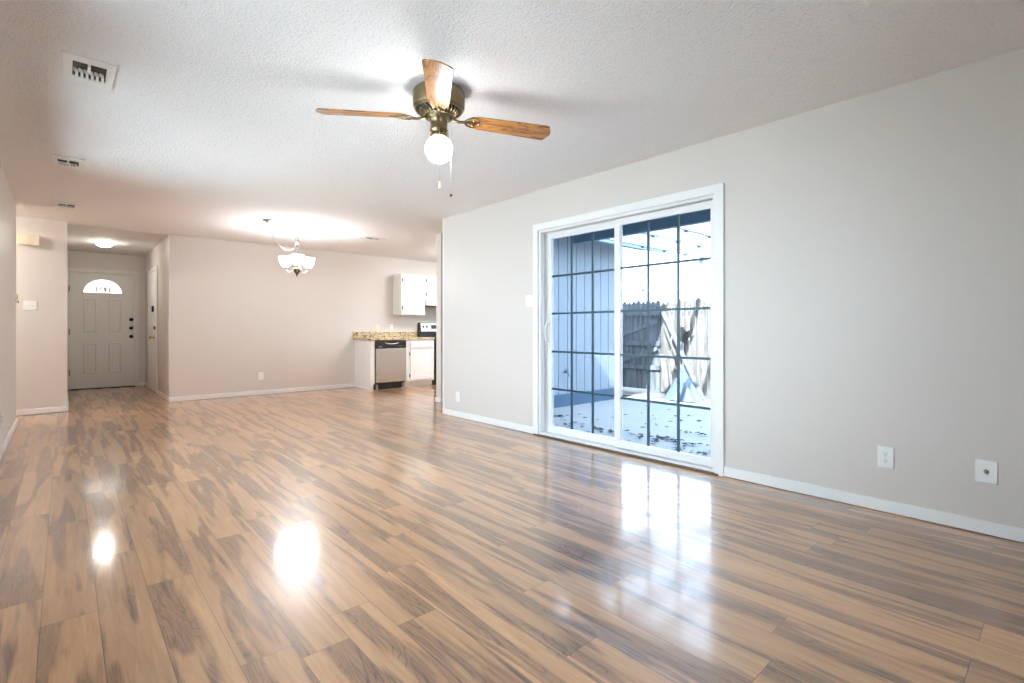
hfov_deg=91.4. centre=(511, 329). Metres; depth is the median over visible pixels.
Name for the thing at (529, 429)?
baseboard
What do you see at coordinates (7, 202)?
wall
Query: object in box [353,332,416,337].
backsplash
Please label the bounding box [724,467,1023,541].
baseboard
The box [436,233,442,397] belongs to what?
wall
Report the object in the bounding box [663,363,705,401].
tarp
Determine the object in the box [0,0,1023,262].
ceiling
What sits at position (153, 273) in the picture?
door
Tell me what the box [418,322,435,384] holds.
electric range
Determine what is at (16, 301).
thermostat
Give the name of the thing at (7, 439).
baseboard
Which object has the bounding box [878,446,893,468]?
power outlet
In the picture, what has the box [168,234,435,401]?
wall
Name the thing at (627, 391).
ground
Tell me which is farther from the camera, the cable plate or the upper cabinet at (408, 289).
the upper cabinet at (408, 289)
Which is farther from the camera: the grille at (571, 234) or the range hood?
the range hood
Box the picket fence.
[660,297,710,396]
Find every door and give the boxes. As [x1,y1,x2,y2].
[67,268,138,389]
[148,265,157,393]
[533,183,723,475]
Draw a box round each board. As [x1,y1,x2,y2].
[659,354,669,394]
[660,311,704,398]
[662,324,680,367]
[668,351,676,381]
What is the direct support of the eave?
attached to the wall at (582, 253)
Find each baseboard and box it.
[0,419,17,458]
[16,406,68,415]
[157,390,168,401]
[169,384,353,401]
[442,408,532,433]
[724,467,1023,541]
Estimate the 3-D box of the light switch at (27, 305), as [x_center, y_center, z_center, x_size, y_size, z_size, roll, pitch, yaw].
[-5.979,-0.307,6.202,0.122,0.114,0.022,0,0,-42]
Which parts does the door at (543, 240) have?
handle, sliding panel, fixed panel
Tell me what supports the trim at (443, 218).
attached to the wall at (874, 241)
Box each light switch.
[23,301,36,309]
[526,295,532,306]
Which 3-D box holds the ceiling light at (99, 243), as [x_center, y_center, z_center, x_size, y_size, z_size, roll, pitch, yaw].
[-6.458,-1.354,7.922,0.215,0.078,0.215,0,0,-42]
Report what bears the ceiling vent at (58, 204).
in the ceiling
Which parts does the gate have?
rail, rail, rail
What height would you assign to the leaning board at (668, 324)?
1.484 m
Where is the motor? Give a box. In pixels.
[415,100,462,122]
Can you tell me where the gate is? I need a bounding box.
[623,300,660,389]
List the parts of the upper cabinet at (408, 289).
door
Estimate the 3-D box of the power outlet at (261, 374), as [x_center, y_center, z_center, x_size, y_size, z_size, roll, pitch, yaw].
[-4.073,0.747,8.117,0.074,0.118,0.009,0,0,-42]
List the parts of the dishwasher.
door, control panel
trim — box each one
[443,218,443,407]
[533,433,717,475]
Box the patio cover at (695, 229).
[573,209,710,264]
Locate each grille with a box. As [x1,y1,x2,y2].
[552,232,613,433]
[621,214,710,451]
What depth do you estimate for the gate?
9.42 m
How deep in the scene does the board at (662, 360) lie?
8.88 m
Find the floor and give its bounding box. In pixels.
[0,385,1023,682]
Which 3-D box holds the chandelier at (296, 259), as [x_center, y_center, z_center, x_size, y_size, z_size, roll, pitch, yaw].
[-2.963,-1.062,6.671,0.433,0.670,0.772,0,0,-3]
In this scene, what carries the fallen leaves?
on the patio slab at (634, 421)
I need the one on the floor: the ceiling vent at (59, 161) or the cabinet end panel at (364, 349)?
the cabinet end panel at (364, 349)
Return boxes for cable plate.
[975,459,997,484]
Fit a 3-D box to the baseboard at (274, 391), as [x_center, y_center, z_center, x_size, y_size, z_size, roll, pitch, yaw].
[-3.948,1.015,8.227,2.833,0.068,0.013,0,0,-42]
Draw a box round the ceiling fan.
[315,59,549,196]
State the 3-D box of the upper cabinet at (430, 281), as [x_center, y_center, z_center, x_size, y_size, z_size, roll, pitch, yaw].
[-1.519,-0.840,10.178,0.765,0.455,0.342,0,0,-42]
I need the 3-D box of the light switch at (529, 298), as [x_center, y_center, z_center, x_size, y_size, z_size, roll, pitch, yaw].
[0.173,-0.297,5.099,0.022,0.114,0.105,0,0,-42]
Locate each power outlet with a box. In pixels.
[259,372,263,379]
[456,392,459,401]
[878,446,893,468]
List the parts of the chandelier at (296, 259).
lamp shade, crown, lamp shade, lamp shade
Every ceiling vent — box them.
[51,154,84,170]
[55,201,77,209]
[62,50,116,89]
[359,236,385,240]
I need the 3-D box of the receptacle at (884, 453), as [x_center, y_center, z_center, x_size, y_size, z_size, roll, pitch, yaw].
[2.158,0.716,2.887,0.004,0.029,0.032,0,0,-42]
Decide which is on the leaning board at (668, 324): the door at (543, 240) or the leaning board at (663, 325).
the leaning board at (663, 325)
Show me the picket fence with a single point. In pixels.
(689, 319)
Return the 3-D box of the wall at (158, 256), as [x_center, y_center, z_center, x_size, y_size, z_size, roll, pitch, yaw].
[-5.970,-0.172,8.472,0.120,2.450,2.810,0,0,-42]
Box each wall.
[0,163,15,447]
[16,216,66,415]
[67,250,144,385]
[145,236,167,395]
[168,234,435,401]
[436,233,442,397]
[444,48,1023,542]
[554,237,613,394]
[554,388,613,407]
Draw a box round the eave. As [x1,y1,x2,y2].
[570,236,664,253]
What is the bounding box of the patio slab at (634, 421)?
[554,395,710,457]
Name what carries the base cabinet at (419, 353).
on the floor
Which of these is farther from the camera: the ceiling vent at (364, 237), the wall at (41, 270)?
the ceiling vent at (364, 237)
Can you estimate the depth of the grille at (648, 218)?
4.09 m
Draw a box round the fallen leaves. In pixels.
[554,409,710,454]
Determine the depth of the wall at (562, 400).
7.78 m
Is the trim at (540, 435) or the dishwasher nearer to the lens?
the trim at (540, 435)
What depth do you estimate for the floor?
2.27 m
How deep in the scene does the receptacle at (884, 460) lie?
2.89 m
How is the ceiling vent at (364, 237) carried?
in the ceiling
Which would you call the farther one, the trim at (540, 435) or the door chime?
the door chime
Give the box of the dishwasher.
[373,340,405,389]
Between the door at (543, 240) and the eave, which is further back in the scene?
the eave
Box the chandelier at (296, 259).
[262,219,313,275]
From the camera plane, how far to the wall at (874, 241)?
3.02 m
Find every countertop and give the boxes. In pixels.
[353,332,434,339]
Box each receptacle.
[882,451,888,456]
[882,458,888,462]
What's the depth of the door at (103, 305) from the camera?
9.07 m
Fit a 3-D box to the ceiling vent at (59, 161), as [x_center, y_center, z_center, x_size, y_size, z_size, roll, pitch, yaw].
[-3.695,-1.386,4.163,0.200,0.022,0.340,0,0,-42]
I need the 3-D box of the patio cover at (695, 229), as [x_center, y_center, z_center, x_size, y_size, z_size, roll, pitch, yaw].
[3.983,-0.167,4.269,4.230,2.640,9.050,0,0,-42]
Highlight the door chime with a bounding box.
[17,234,38,245]
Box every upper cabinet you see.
[393,274,424,314]
[425,276,435,299]
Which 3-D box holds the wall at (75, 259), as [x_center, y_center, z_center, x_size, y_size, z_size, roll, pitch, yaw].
[-7.407,-0.172,9.152,1.355,2.450,0.120,0,0,-42]
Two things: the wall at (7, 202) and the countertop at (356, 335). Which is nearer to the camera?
the wall at (7, 202)
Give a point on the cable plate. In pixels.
(986, 471)
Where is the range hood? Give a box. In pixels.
[425,299,435,306]
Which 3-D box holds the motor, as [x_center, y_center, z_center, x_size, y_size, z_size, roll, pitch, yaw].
[-0.425,-1.260,2.909,0.278,0.051,0.278,0,0,-42]
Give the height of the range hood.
0.133 m
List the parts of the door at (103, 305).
fanlight frame, fanlight glass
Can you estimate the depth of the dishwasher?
8.94 m
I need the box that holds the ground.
[623,340,710,403]
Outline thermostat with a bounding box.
[14,293,18,303]
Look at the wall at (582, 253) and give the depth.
7.81 m
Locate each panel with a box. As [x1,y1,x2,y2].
[355,340,374,389]
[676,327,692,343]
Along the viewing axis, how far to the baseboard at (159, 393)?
7.65 m
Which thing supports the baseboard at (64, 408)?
attached to the wall at (41, 270)
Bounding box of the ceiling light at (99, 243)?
[96,241,112,246]
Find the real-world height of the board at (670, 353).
0.778 m
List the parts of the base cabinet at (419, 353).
drawer, door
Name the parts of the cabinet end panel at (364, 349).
shoe moulding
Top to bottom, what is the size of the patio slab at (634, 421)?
0.150 m
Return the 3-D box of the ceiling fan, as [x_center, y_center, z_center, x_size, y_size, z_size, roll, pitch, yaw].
[-0.412,-1.087,2.929,1.019,0.620,1.075,0,0,37]
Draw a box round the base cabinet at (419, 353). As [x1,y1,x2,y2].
[404,340,433,386]

